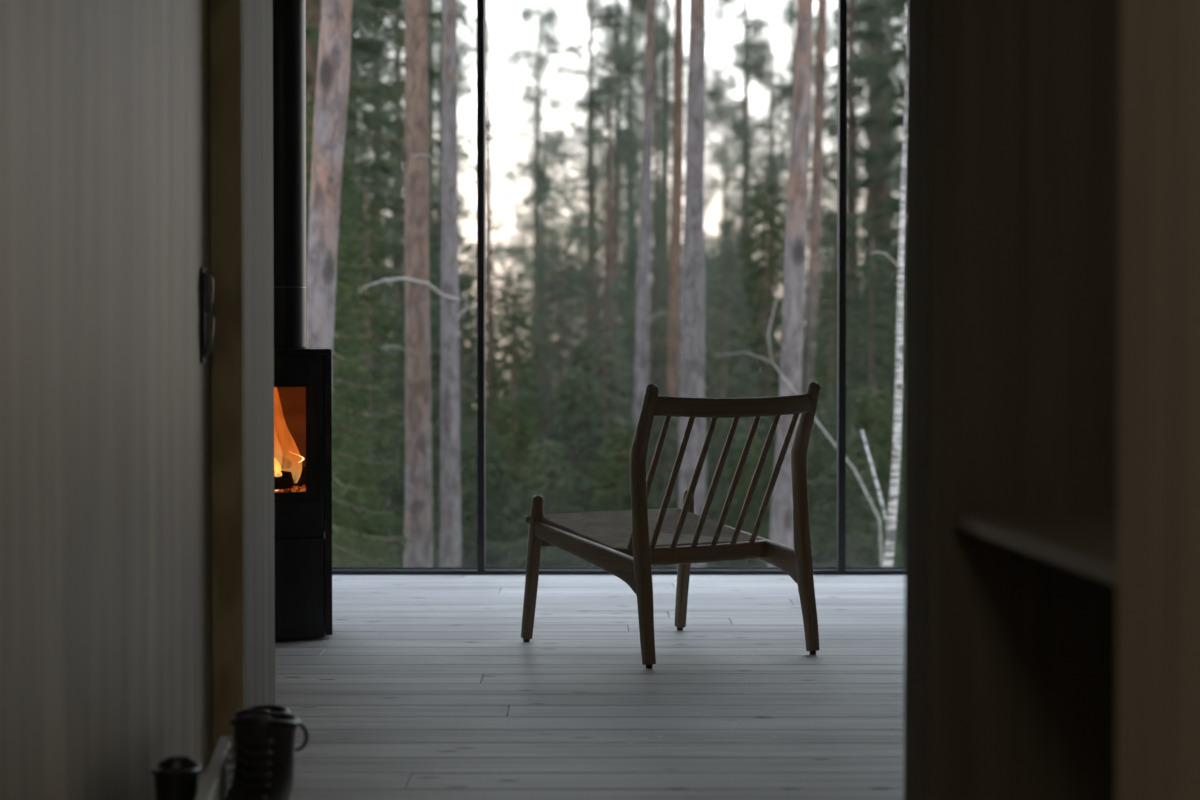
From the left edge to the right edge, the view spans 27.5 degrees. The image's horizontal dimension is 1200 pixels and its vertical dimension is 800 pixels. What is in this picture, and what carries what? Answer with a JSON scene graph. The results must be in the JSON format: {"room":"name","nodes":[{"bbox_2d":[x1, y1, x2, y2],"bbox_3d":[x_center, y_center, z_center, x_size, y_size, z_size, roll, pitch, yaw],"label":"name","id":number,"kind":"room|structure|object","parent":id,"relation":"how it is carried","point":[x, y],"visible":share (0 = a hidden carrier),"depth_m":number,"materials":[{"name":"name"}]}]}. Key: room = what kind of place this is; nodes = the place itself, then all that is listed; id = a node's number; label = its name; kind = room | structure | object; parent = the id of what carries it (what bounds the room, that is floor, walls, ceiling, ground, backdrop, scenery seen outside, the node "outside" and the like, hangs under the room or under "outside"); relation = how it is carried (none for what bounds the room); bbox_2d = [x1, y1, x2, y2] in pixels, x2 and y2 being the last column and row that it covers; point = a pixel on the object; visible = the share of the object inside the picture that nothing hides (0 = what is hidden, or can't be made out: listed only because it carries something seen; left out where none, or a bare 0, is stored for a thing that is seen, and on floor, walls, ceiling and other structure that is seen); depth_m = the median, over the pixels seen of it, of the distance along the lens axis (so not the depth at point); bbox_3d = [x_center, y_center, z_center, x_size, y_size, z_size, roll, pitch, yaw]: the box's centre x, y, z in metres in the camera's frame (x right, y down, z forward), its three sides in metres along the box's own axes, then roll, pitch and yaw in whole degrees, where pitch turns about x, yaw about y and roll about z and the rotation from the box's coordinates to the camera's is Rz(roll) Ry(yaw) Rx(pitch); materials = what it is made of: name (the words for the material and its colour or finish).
{"room":"cabin hallway","nodes":[
{"label":"cabin hallway","id":0,"kind":"room"},
{"bbox_2d":[209,0,274,729],"bbox_3d":[-1.266,-0.524,5.364,1.041,2.550,0.472,0,2,0],"label":"wall","id":1,"kind":"structure","parent":0,"point":[257,15],"depth_m":5.34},
{"bbox_2d":[210,0,244,760],"bbox_3d":[-0.780,-0.518,5.121,0.064,2.550,0.015,0,2,0],"label":"trim","id":2,"kind":"structure","parent":1,"relation":"attached to","point":[225,15],"depth_m":5.13,"materials":[{"name":"brown wood"}]},
{"bbox_2d":[197,575,904,799],"bbox_3d":[0.229,0.802,3.873,4.031,0.022,10.525,0,2,0],"label":"floor","id":3,"kind":"structure","parent":0,"point":[422,687],"depth_m":6.18,"materials":[{"name":"wood"}]},
{"bbox_2d":[194,736,232,799],"bbox_3d":[-0.694,0.714,4.099,0.100,0.142,1.000,0,2,-5],"label":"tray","id":4,"kind":"object","parent":3,"relation":"on","point":[213,786],"visible":0.94,"depth_m":4.28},
{"bbox_2d":[151,756,200,799],"bbox_3d":[-0.723,0.691,4.212,0.085,0.161,0.258,0,2,-5],"label":"boot","id":5,"kind":"object","parent":4,"relation":"in","point":[176,777],"visible":0.97,"depth_m":4.11,"materials":[{"name":"black leather"}]},
{"bbox_2d":[233,705,296,778],"bbox_3d":[-0.655,0.681,4.660,0.116,0.178,0.293,0,2,8],"label":"boot","id":6,"kind":"object","parent":3,"relation":"on","point":[260,708],"visible":0.11,"depth_m":4.75,"materials":[{"name":"black leather"}]},
{"bbox_2d":[224,712,307,799],"bbox_3d":[-0.618,0.672,4.360,0.140,0.212,0.293,0,2,15],"label":"boot","id":7,"kind":"object","parent":3,"relation":"on","point":[265,749],"visible":1,"depth_m":4.37,"materials":[{"name":"black leather"}]},
{"bbox_2d":[273,0,331,639],"bbox_3d":[-1.030,-0.579,7.294,0.488,2.540,0.451,0,2,0],"label":"wood stove","id":8,"kind":"object","parent":3,"relation":"on","point":[302,373],"visible":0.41,"depth_m":7.24,"materials":[{"name":"black paint"}]},
{"bbox_2d":[274,470,293,489],"bbox_3d":[-1.050,0.235,7.269,0.280,0.060,0.073,0,2,14],"label":"log","id":9,"kind":"object","parent":8,"relation":"in","point":[286,481],"visible":0.22,"depth_m":7.22,"materials":[{"name":"brown wood"}]},
{"bbox_2d":[274,458,280,472],"bbox_3d":[-0.967,0.201,7.234,0.054,0.120,0.028,0,2,0],"label":"flame","id":10,"kind":"object","parent":9,"relation":"on","point":[276,463],"visible":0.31,"depth_m":7.23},
{"bbox_2d":[274,387,301,470],"bbox_3d":[-0.946,0.102,7.323,0.110,0.295,0.049,0,2,0],"label":"flame","id":11,"kind":"object","parent":8,"relation":"in","point":[297,458],"visible":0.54,"depth_m":7.31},
{"bbox_2d":[274,485,305,491],"bbox_3d":[-1.028,0.264,7.330,0.358,0.013,0.269,0,2,0],"label":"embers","id":12,"kind":"object","parent":8,"relation":"on","point":[301,488],"visible":0.2,"depth_m":7.24},
{"bbox_2d":[282,467,305,485],"bbox_3d":[-1.030,0.231,7.382,0.300,0.063,0.074,0,2,-9],"label":"log","id":13,"kind":"object","parent":8,"relation":"in","point":[299,477],"visible":0.13,"depth_m":7.37,"materials":[{"name":"orange"}]},
{"bbox_2d":[274,450,298,470],"bbox_3d":[-1.029,0.174,7.325,0.264,0.084,0.074,-1,2,-28],"label":"flame","id":14,"kind":"object","parent":13,"relation":"on","point":[281,460],"visible":0.2,"depth_m":7.35,"materials":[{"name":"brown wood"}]},
{"bbox_2d":[521,382,820,668],"bbox_3d":[0.194,0.327,6.980,0.575,0.762,0.715,-1,2,-32],"label":"lounge chair","id":15,"kind":"object","parent":3,"relation":"on","point":[625,544],"visible":1,"depth_m":6.85,"materials":[{"name":"brown wood"}]},
{"bbox_2d":[904,0,1120,799],"bbox_3d":[0.786,-0.465,3.179,0.627,2.548,1.220,0,2,0],"label":"tall cabinet","id":16,"kind":"object","parent":3,"relation":"on","point":[1013,123],"visible":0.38,"depth_m":3.52,"materials":[{"name":"brown wood"}]},
{"bbox_2d":[952,511,1117,585],"bbox_3d":[0.787,0.184,3.071,0.563,0.024,0.906,0,2,0],"label":"shelf","id":17,"kind":"object","parent":16,"relation":"attached to","point":[1083,542],"depth_m":3.17,"materials":[{"name":"brown wood"}]},
{"bbox_2d":[1116,0,1199,799],"bbox_3d":[0.585,-0.399,0.640,0.071,2.550,3.900,0,2,0],"label":"wall","id":18,"kind":"structure","parent":3,"relation":"on","point":[1158,733],"depth_m":2.42,"materials":[{"name":"wood"}]},
{"bbox_3d":[-0.894,-0.433,1.909,0.152,2.550,6.440,0,2,0],"label":"wall","id":19,"kind":"structure","parent":0,"visible":0},
{"bbox_2d":[0,0,213,799],"bbox_3d":[-0.819,-0.351,3.557,0.066,2.291,3.110,0,2,0],"label":"door","id":20,"kind":"structure","parent":19,"relation":"in","point":[107,281],"depth_m":4.03,"materials":[{"name":"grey wood"}]},
{"bbox_3d":[0.229,0.879,3.982,4.032,0.138,10.514,0,2,0],"label":"floor","id":21,"kind":"structure","parent":0,"visible":0},
{"bbox_2d":[332,0,480,574],"bbox_3d":[-1.115,-0.622,9.136,1.344,2.545,0.070,0,2,0],"label":"window","id":22,"kind":"structure","parent":21,"relation":"on","point":[335,570],"depth_m":9.12,"materials":[{"name":"black paint"}]},
{"bbox_2d":[480,0,842,574],"bbox_3d":[0.229,-0.622,9.136,1.344,2.545,0.070,0,2,0],"label":"window","id":23,"kind":"structure","parent":21,"relation":"on","point":[837,570],"depth_m":9.12,"materials":[{"name":"black paint"}]},
{"bbox_2d":[842,0,904,574],"bbox_3d":[1.573,-0.622,9.136,1.344,2.545,0.070,0,2,0],"label":"window","id":24,"kind":"structure","parent":21,"relation":"on","point":[845,570],"depth_m":9.11,"materials":[{"name":"black paint"}]},
{"label":"outside","id":25,"kind":"structure","parent":0,"visible":0},
{"bbox_2d":[334,446,903,566],"bbox_3d":[0.000,2.217,84.488,203.340,4.713,150.000,0,2,0],"label":"ground","id":26,"kind":"structure","parent":25,"point":[334,446],"depth_m":28.33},
{"bbox_2d":[307,0,352,366],"bbox_3d":[-1.104,-5.841,12.768,5.306,15.991,4.894,1,2,23],"label":"pine tree","id":27,"kind":"object","parent":26,"relation":"on","point":[334,55],"visible":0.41,"depth_m":12.51,"materials":[{"name":"grey plant"}]},
{"bbox_2d":[332,264,366,540],"bbox_3d":[-3.400,0.104,31.618,1.788,3.929,1.509,1,2,29],"label":"spruce tree","id":28,"kind":"object","parent":26,"relation":"on","point":[338,264],"visible":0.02,"depth_m":31.57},
{"bbox_2d":[306,93,412,566],"bbox_3d":[-1.607,0.174,14.171,1.417,4.109,1.195,-1,2,-30],"label":"spruce tree","id":29,"kind":"object","parent":26,"relation":"on","point":[359,400],"visible":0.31,"depth_m":14.18,"materials":[{"name":"plant"}]},
{"bbox_2d":[332,436,403,566],"bbox_3d":[-1.591,1.190,15.962,1.152,1.946,1.130,0,2,11],"label":"sapling","id":30,"kind":"object","parent":26,"relation":"on","point":[372,532],"visible":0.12,"depth_m":15.99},
{"bbox_2d":[332,186,405,564],"bbox_3d":[-1.946,0.115,19.966,1.209,3.720,1.236,-1,2,-41],"label":"spruce tree","id":31,"kind":"object","parent":26,"relation":"on","point":[365,328],"visible":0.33,"depth_m":19.96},
{"bbox_2d":[335,0,441,378],"bbox_3d":[-4.041,-3.208,39.831,3.437,10.327,3.673,0,2,14],"label":"pine tree","id":32,"kind":"object","parent":26,"relation":"on","point":[356,0],"visible":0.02,"depth_m":40.06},
{"bbox_2d":[338,405,439,566],"bbox_3d":[-1.453,1.046,18.086,1.194,2.056,1.217,0,2,4],"label":"sapling","id":33,"kind":"object","parent":26,"relation":"on","point":[399,494],"visible":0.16,"depth_m":17.95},
{"bbox_2d":[335,1,460,518],"bbox_3d":[-3.425,-5.016,33.869,2.673,14.200,2.785,-1,2,-35],"label":"spruce tree","id":34,"kind":"object","parent":26,"relation":"on","point":[398,264],"visible":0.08,"depth_m":33.80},
{"bbox_2d":[364,0,432,566],"bbox_3d":[-1.261,-6.107,15.195,5.306,16.297,4.894,-1,2,-40],"label":"pine tree","id":35,"kind":"object","parent":26,"relation":"on","point":[418,527],"visible":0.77,"depth_m":15.13,"materials":[{"name":"brown plant"}]},
{"bbox_2d":[306,0,509,534],"bbox_3d":[-2.592,-5.053,21.995,3.663,14.200,3.524,-1,2,-31],"label":"spruce tree","id":36,"kind":"object","parent":26,"relation":"on","point":[313,7],"visible":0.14,"depth_m":21.83,"materials":[{"name":"plant"}]},
{"bbox_2d":[332,0,508,558],"bbox_3d":[-2.487,-1.966,27.040,2.674,8.032,2.857,0,2,-17],"label":"pine tree","id":37,"kind":"object","parent":26,"relation":"on","point":[376,79],"visible":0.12,"depth_m":26.82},
{"bbox_2d":[374,231,485,562],"bbox_3d":[-1.911,0.040,26.009,1.804,3.963,1.522,1,2,31],"label":"spruce tree","id":38,"kind":"object","parent":26,"relation":"on","point":[435,248],"visible":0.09,"depth_m":25.97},
{"bbox_2d":[356,0,509,524],"bbox_3d":[-3.066,-2.877,35.952,3.469,9.753,3.246,0,2,-2],"label":"pine tree","id":39,"kind":"object","parent":26,"relation":"on","point":[396,51],"visible":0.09,"depth_m":35.83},
{"bbox_2d":[360,0,509,389],"bbox_3d":[-3.138,-5.703,43.883,2.940,15.620,3.064,1,2,25],"label":"spruce tree","id":40,"kind":"object","parent":26,"relation":"on","point":[470,91],"visible":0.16,"depth_m":43.80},
{"bbox_2d":[361,0,512,566],"bbox_3d":[-0.885,-6.048,14.482,4.894,16.214,5.306,0,2,-13],"label":"pine tree","id":41,"kind":"object","parent":26,"relation":"on","point":[450,489],"visible":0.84,"depth_m":14.55,"materials":[{"name":"grey plant"}]},
{"bbox_2d":[387,211,486,504],"bbox_3d":[-2.776,-0.628,41.146,2.382,5.233,2.010,0,2,-13],"label":"spruce tree","id":42,"kind":"object","parent":26,"relation":"on","point":[433,218],"visible":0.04,"depth_m":41.10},
{"bbox_2d":[388,384,493,565],"bbox_3d":[-1.376,0.934,19.969,1.250,2.152,1.274,0,2,-2],"label":"sapling","id":43,"kind":"object","parent":26,"relation":"on","point":[436,408],"visible":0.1,"depth_m":19.94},
{"bbox_2d":[368,0,553,340],"bbox_3d":[-3.312,-3.866,49.808,4.524,12.170,4.173,0,2,-6],"label":"pine tree","id":44,"kind":"object","parent":26,"relation":"on","point":[471,29],"visible":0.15,"depth_m":49.56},
{"bbox_2d":[438,271,493,465],"bbox_3d":[-2.019,-0.068,37.255,1.286,3.960,1.315,-1,2,-37],"label":"spruce tree","id":45,"kind":"object","parent":26,"relation":"on","point":[469,271],"visible":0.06,"depth_m":37.14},
{"bbox_2d":[431,302,508,566],"bbox_3d":[-1.198,0.535,20.986,1.248,2.742,1.053,-1,2,-33],"label":"spruce tree","id":46,"kind":"object","parent":26,"relation":"on","point":[462,331],"visible":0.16,"depth_m":20.98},
{"bbox_2d":[431,234,524,532],"bbox_3d":[-1.689,-0.104,33.208,1.943,4.268,1.639,1,2,33],"label":"spruce tree","id":47,"kind":"object","parent":26,"relation":"on","point":[470,243],"visible":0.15,"depth_m":33.14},
{"bbox_2d":[432,418,528,566],"bbox_3d":[-0.905,1.083,17.099,1.178,1.991,1.156,0,2,-3],"label":"sapling","id":48,"kind":"object","parent":26,"relation":"on","point":[469,548],"visible":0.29,"depth_m":16.95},
{"bbox_2d":[468,0,526,532],"bbox_3d":[-1.216,-7.068,25.859,4.894,17.893,5.306,-1,2,-31],"label":"pine tree","id":49,"kind":"object","parent":26,"relation":"on","point":[489,345],"visible":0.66,"depth_m":25.94,"materials":[{"name":"orange plant"}]},
{"bbox_2d":[473,237,527,461],"bbox_3d":[-2.193,-0.586,50.725,2.557,5.618,2.157,-1,2,-44],"label":"spruce tree","id":50,"kind":"object","parent":26,"relation":"on","point":[494,288],"visible":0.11,"depth_m":50.70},
{"bbox_2d":[486,238,539,497],"bbox_3d":[-1.610,-0.478,46.727,1.727,5.201,1.690,1,2,26],"label":"spruce tree","id":51,"kind":"object","parent":26,"relation":"on","point":[523,260],"visible":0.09,"depth_m":46.73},
{"bbox_2d":[474,264,557,559],"bbox_3d":[-0.821,0.304,23.065,1.050,3.160,1.027,0,2,14],"label":"spruce tree","id":52,"kind":"object","parent":26,"relation":"on","point":[514,357],"visible":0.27,"depth_m":22.96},
{"bbox_2d":[496,289,553,497],"bbox_3d":[-1.335,-0.039,42.760,1.803,3.962,1.521,-2,2,-45],"label":"spruce tree","id":53,"kind":"object","parent":26,"relation":"on","point":[528,304],"visible":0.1,"depth_m":42.72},
{"bbox_2d":[458,0,603,427],"bbox_3d":[-1.487,-4.036,55.932,4.173,12.170,4.524,-1,2,-21],"label":"pine tree","id":54,"kind":"object","parent":26,"relation":"on","point":[550,20],"visible":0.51,"depth_m":55.55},
{"bbox_2d":[492,437,591,566],"bbox_3d":[-0.302,1.143,16.493,1.090,1.842,1.070,0,2,-18],"label":"sapling","id":55,"kind":"object","parent":26,"relation":"on","point":[539,478],"visible":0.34,"depth_m":16.48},
{"bbox_2d":[486,124,597,479],"bbox_3d":[-0.775,-0.959,33.928,1.910,5.737,2.041,0,2,1],"label":"pine tree","id":56,"kind":"object","parent":26,"relation":"on","point":[532,167],"visible":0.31,"depth_m":33.89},
{"bbox_2d":[525,239,573,422],"bbox_3d":[-1.306,-1.011,60.400,2.815,6.184,2.375,1,2,36],"label":"spruce tree","id":57,"kind":"object","parent":26,"relation":"on","point":[547,239],"visible":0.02,"depth_m":60.36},
{"bbox_2d":[502,237,600,550],"bbox_3d":[-0.473,0.105,26.027,1.409,3.670,1.670,-1,2,-41],"label":"spruce tree","id":58,"kind":"object","parent":26,"relation":"on","point":[567,330],"visible":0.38,"depth_m":25.96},
{"bbox_2d":[510,364,626,566],"bbox_3d":[-0.117,0.832,19.619,1.316,2.266,1.342,-1,2,-26],"label":"sapling","id":59,"kind":"object","parent":26,"relation":"on","point":[589,417],"visible":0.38,"depth_m":19.44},
{"bbox_2d":[547,221,601,474],"bbox_3d":[-0.550,-1.167,56.476,2.115,6.367,2.069,-1,2,-19],"label":"spruce tree","id":60,"kind":"object","parent":26,"relation":"on","point":[579,266],"visible":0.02,"depth_m":56.29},
{"bbox_2d":[556,260,602,460],"bbox_3d":[-0.119,-0.256,38.759,1.370,4.124,1.340,-1,2,-33],"label":"spruce tree","id":61,"kind":"object","parent":26,"relation":"on","point":[585,260],"visible":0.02,"depth_m":38.72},
{"bbox_2d":[491,0,683,493],"bbox_3d":[-0.188,-1.841,30.005,2.694,7.573,2.521,1,2,23],"label":"pine tree","id":62,"kind":"object","parent":26,"relation":"on","point":[590,5],"visible":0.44,"depth_m":29.90,"materials":[{"name":"plant"}]},
{"bbox_2d":[499,37,681,490],"bbox_3d":[0.152,-0.992,25.945,2.041,5.737,1.910,1,2,29],"label":"pine tree","id":63,"kind":"object","parent":26,"relation":"on","point":[607,88],"visible":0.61,"depth_m":25.90,"materials":[{"name":"plant"}]},
{"bbox_2d":[560,280,633,566],"bbox_3d":[0.010,0.362,21.980,0.972,2.926,0.951,1,2,43],"label":"spruce tree","id":64,"kind":"object","parent":26,"relation":"on","point":[604,368],"visible":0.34,"depth_m":21.98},
{"bbox_2d":[541,339,660,566],"bbox_3d":[0.048,0.654,23.950,1.560,2.634,1.530,0,2,-10],"label":"sapling","id":65,"kind":"object","parent":26,"relation":"on","point":[585,369],"visible":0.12,"depth_m":23.98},
{"bbox_2d":[516,0,715,399],"bbox_3d":[0.424,-2.788,37.877,3.056,9.180,3.265,1,2,39],"label":"pine tree","id":66,"kind":"object","parent":26,"relation":"on","point":[641,5],"visible":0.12,"depth_m":37.85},
{"bbox_2d":[577,248,661,507],"bbox_3d":[0.235,0.007,30.779,1.242,3.821,1.269,-1,2,-24],"label":"spruce tree","id":67,"kind":"object","parent":26,"relation":"on","point":[625,264],"visible":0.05,"depth_m":30.76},
{"bbox_2d":[569,422,673,566],"bbox_3d":[0.079,1.056,17.559,1.102,1.861,1.081,-1,2,-33],"label":"sapling","id":68,"kind":"object","parent":26,"relation":"on","point":[612,494],"visible":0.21,"depth_m":17.46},
{"bbox_2d":[570,216,676,500],"bbox_3d":[0.114,-0.416,34.736,1.784,4.645,2.114,1,2,37],"label":"spruce tree","id":69,"kind":"object","parent":26,"relation":"on","point":[603,244],"visible":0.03,"depth_m":34.71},
{"bbox_2d":[604,0,643,426],"bbox_3d":[0.407,-7.420,29.961,5.306,18.499,4.894,0,2,-4],"label":"pine tree","id":70,"kind":"object","parent":26,"relation":"on","point":[615,247],"visible":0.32,"depth_m":29.92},
{"bbox_2d":[601,0,672,493],"bbox_3d":[0.535,-6.595,19.697,4.894,16.737,5.306,-1,2,-22],"label":"pine tree","id":71,"kind":"object","parent":26,"relation":"on","point":[642,341],"visible":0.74,"depth_m":19.43,"materials":[{"name":"grey plant"}]},
{"bbox_2d":[588,252,709,510],"bbox_3d":[0.606,0.171,25.027,1.530,3.361,1.291,0,2,15],"label":"spruce tree","id":72,"kind":"object","parent":26,"relation":"on","point":[653,306],"visible":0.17,"depth_m":24.95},
{"bbox_2d":[622,416,678,566],"bbox_3d":[0.462,0.961,19.451,1.090,1.877,1.112,-1,2,-40],"label":"sapling","id":73,"kind":"object","parent":26,"relation":"on","point":[666,455],"visible":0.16,"depth_m":19.47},
{"bbox_2d":[563,0,740,393],"bbox_3d":[1.172,-3.807,45.956,3.942,11.493,4.272,0,2,-9],"label":"pine tree","id":74,"kind":"object","parent":26,"relation":"on","point":[666,4],"visible":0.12,"depth_m":45.74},
{"bbox_2d":[582,11,747,506],"bbox_3d":[0.801,-1.690,33.009,2.368,7.114,2.530,2,2,45],"label":"pine tree","id":75,"kind":"object","parent":26,"relation":"on","point":[660,43],"visible":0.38,"depth_m":32.87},
{"bbox_2d":[652,0,683,565],"bbox_3d":[0.853,-6.738,21.102,4.894,16.935,5.306,1,2,41],"label":"pine tree","id":76,"kind":"object","parent":26,"relation":"on","point":[678,62],"visible":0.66,"depth_m":20.93,"materials":[{"name":"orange plant"}]},
{"bbox_2d":[660,264,705,472],"bbox_3d":[1.299,-0.403,44.386,2.071,4.549,1.747,0,2,16],"label":"spruce tree","id":77,"kind":"object","parent":26,"relation":"on","point":[669,264],"visible":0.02,"depth_m":44.30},
{"bbox_2d":[679,0,706,566],"bbox_3d":[0.890,-6.293,16.440,5.306,16.347,4.894,0,2,14],"label":"pine tree","id":78,"kind":"object","parent":26,"relation":"on","point":[692,346],"visible":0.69,"depth_m":16.42,"materials":[{"name":"grey plant"}]},
{"bbox_2d":[649,341,760,559],"bbox_3d":[1.102,0.613,24.619,1.505,2.591,1.534,0,2,-17],"label":"sapling","id":79,"kind":"object","parent":26,"relation":"on","point":[708,378],"visible":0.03,"depth_m":24.43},
{"bbox_2d":[667,70,767,394],"bbox_3d":[2.262,-2.145,45.954,2.857,8.032,2.674,0,2,-14],"label":"pine tree","id":80,"kind":"object","parent":26,"relation":"on","point":[737,79],"visible":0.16,"depth_m":45.80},
{"bbox_2d":[671,395,770,566],"bbox_3d":[1.007,0.928,18.527,1.143,1.968,1.165,1,2,42],"label":"sapling","id":81,"kind":"object","parent":26,"relation":"on","point":[722,433],"visible":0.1,"depth_m":18.44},
{"bbox_2d":[705,216,750,474],"bbox_3d":[2.236,-0.695,40.348,1.602,4.824,1.567,-1,2,-42],"label":"spruce tree","id":82,"kind":"object","parent":26,"relation":"on","point":[735,223],"visible":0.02,"depth_m":40.33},
{"bbox_2d":[707,238,753,462],"bbox_3d":[2.743,-0.919,53.970,2.191,5.706,2.597,-1,2,-40],"label":"spruce tree","id":83,"kind":"object","parent":26,"relation":"on","point":[720,238],"visible":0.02,"depth_m":53.87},
{"bbox_2d":[705,237,772,566],"bbox_3d":[1.250,0.123,22.997,1.073,3.302,1.097,1,2,24],"label":"spruce tree","id":84,"kind":"object","parent":26,"relation":"on","point":[722,379],"visible":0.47,"depth_m":22.96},
{"bbox_2d":[708,438,774,566],"bbox_3d":[1.048,1.085,17.110,1.018,1.720,0.999,1,2,35],"label":"sapling","id":85,"kind":"object","parent":26,"relation":"on","point":[734,513],"visible":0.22,"depth_m":16.98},
{"bbox_2d":[714,232,780,505],"bbox_3d":[2.314,-0.379,36.351,1.934,4.248,1.631,-1,2,-27],"label":"spruce tree","id":86,"kind":"object","parent":26,"relation":"on","point":[757,255],"visible":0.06,"depth_m":36.32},
{"bbox_2d":[734,264,781,490],"bbox_3d":[2.224,-0.070,32.394,1.224,3.768,1.251,1,2,24],"label":"spruce tree","id":87,"kind":"object","parent":26,"relation":"on","point":[777,311],"visible":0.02,"depth_m":32.36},
{"bbox_2d":[660,0,860,479],"bbox_3d":[2.341,-2.869,37.953,3.265,9.180,3.056,-1,2,-20],"label":"pine tree","id":88,"kind":"object","parent":26,"relation":"on","point":[758,23],"visible":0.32,"depth_m":37.82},
{"bbox_2d":[706,166,824,547],"bbox_3d":[1.755,-0.351,26.991,2.017,4.432,1.702,1,2,23],"label":"spruce tree","id":89,"kind":"object","parent":26,"relation":"on","point":[765,382],"visible":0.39,"depth_m":26.94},
{"bbox_2d":[705,0,858,323],"bbox_3d":[4.101,-4.117,51.815,4.173,12.170,4.524,1,2,22],"label":"pine tree","id":90,"kind":"object","parent":26,"relation":"on","point":[792,6],"visible":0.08,"depth_m":51.74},
{"bbox_2d":[743,328,836,544],"bbox_3d":[1.894,0.546,24.575,1.572,2.655,1.542,-1,2,-24],"label":"sapling","id":91,"kind":"object","parent":26,"relation":"on","point":[767,428],"visible":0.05,"depth_m":24.46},
{"bbox_2d":[704,30,883,470],"bbox_3d":[2.058,-1.343,30.037,2.101,6.311,2.245,-1,2,-30],"label":"pine tree","id":92,"kind":"object","parent":26,"relation":"on","point":[786,90],"visible":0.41,"depth_m":29.89,"materials":[{"name":"plant"}]},
{"bbox_2d":[768,0,827,566],"bbox_3d":[1.308,-6.239,15.917,5.306,16.237,4.894,0,2,5],"label":"pine tree","id":93,"kind":"object","parent":26,"relation":"on","point":[793,301],"visible":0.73,"depth_m":15.73,"materials":[{"name":"grey plant"}]},
{"bbox_2d":[716,285,882,566],"bbox_3d":[1.221,0.356,14.838,1.160,2.110,0.132,1,2,35],"label":"sapling","id":94,"kind":"object","parent":26,"relation":"on","point":[771,361],"visible":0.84,"depth_m":14.63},
{"bbox_2d":[804,0,826,498],"bbox_3d":[2.202,-7.007,23.928,4.894,17.366,5.306,1,2,32],"label":"pine tree","id":95,"kind":"object","parent":26,"relation":"on","point":[820,59],"visible":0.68,"depth_m":23.91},
{"bbox_2d":[732,0,906,429],"bbox_3d":[3.174,-2.746,31.973,3.265,9.180,3.056,0,2,11],"label":"pine tree","id":96,"kind":"object","parent":26,"relation":"on","point":[852,170],"visible":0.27,"depth_m":31.89,"materials":[{"name":"plant"}]},
{"bbox_2d":[803,220,836,456],"bbox_3d":[3.972,-0.738,41.974,1.616,4.973,1.652,1,2,24],"label":"spruce tree","id":97,"kind":"object","parent":26,"relation":"on","point":[824,220],"visible":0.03,"depth_m":41.94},
{"bbox_2d":[802,264,866,564],"bbox_3d":[2.121,0.252,22.036,0.956,2.942,0.977,-1,2,-20],"label":"spruce tree","id":98,"kind":"object","parent":26,"relation":"on","point":[832,321],"visible":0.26,"depth_m":21.96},
{"bbox_2d":[807,406,877,566],"bbox_3d":[1.503,0.968,17.515,1.100,1.895,1.122,1,2,27],"label":"sapling","id":99,"kind":"object","parent":26,"relation":"on","point":[815,484],"visible":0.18,"depth_m":17.45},
{"bbox_2d":[782,0,906,443],"bbox_3d":[4.489,-2.862,39.894,3.265,9.180,3.056,0,2,17],"label":"pine tree","id":100,"kind":"object","parent":26,"relation":"on","point":[889,40],"visible":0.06,"depth_m":39.82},
{"bbox_2d":[804,0,906,516],"bbox_3d":[3.811,-5.247,33.866,2.785,14.200,2.673,0,2,-5],"label":"spruce tree","id":101,"kind":"object","parent":26,"relation":"on","point":[880,194],"visible":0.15,"depth_m":33.86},
{"bbox_2d":[806,0,905,357],"bbox_3d":[5.664,-4.045,48.027,4.524,12.170,4.173,-1,2,-37],"label":"pine tree","id":102,"kind":"object","parent":26,"relation":"on","point":[837,0],"visible":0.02,"depth_m":47.88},
{"bbox_2d":[806,0,906,477],"bbox_3d":[4.005,-5.196,29.898,3.663,14.200,3.524,1,2,29],"label":"spruce tree","id":103,"kind":"object","parent":26,"relation":"on","point":[897,120],"visible":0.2,"depth_m":29.93,"materials":[{"name":"plant"}]},
{"bbox_2d":[810,429,904,566],"bbox_3d":[1.691,1.060,16.159,1.073,1.812,1.053,1,2,20],"label":"sapling","id":104,"kind":"object","parent":26,"relation":"on","point":[859,450],"visible":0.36,"depth_m":16.17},
{"bbox_2d":[811,384,904,566],"bbox_3d":[2.160,0.866,18.569,1.159,1.996,1.182,0,2,13],"label":"sapling","id":105,"kind":"object","parent":26,"relation":"on","point":[869,418],"visible":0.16,"depth_m":18.45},
{"bbox_2d":[812,237,905,566],"bbox_3d":[2.239,0.218,19.974,1.185,3.087,1.405,0,2,5],"label":"spruce tree","id":106,"kind":"object","parent":26,"relation":"on","point":[871,354],"visible":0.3,"depth_m":19.96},
{"bbox_2d":[859,257,905,460],"bbox_3d":[4.600,-0.297,38.019,1.840,4.042,1.552,1,2,18],"label":"spruce tree","id":107,"kind":"object","parent":26,"relation":"on","point":[892,277],"visible":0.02,"depth_m":37.95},
{"bbox_2d":[861,71,906,566],"bbox_3d":[1.639,-4.586,13.064,0.444,13.131,0.450,0,2,0],"label":"birch tree","id":108,"kind":"object","parent":26,"relation":"on","point":[890,521],"visible":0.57,"depth_m":13.19,"materials":[{"name":"white plant"}]},
{"bbox_2d":[864,421,905,566],"bbox_3d":[2.238,0.901,17.104,1.210,2.045,1.188,0,2,5],"label":"sapling","id":109,"kind":"object","parent":26,"relation":"on","point":[901,504],"visible":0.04,"depth_m":17.00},
{"bbox_2d":[879,282,905,557],"bbox_3d":[3.128,-0.061,22.962,1.191,3.587,1.165,-1,2,-28],"label":"spruce tree","id":110,"kind":"object","parent":26,"relation":"on","point":[904,363],"visible":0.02,"depth_m":23.00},
{"bbox_2d":[887,238,905,498],"bbox_3d":[4.343,-0.316,34.056,1.374,4.229,1.405,-1,2,-45],"label":"spruce tree","id":111,"kind":"object","parent":26,"relation":"on","point":[904,377],"visible":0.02,"depth_m":33.93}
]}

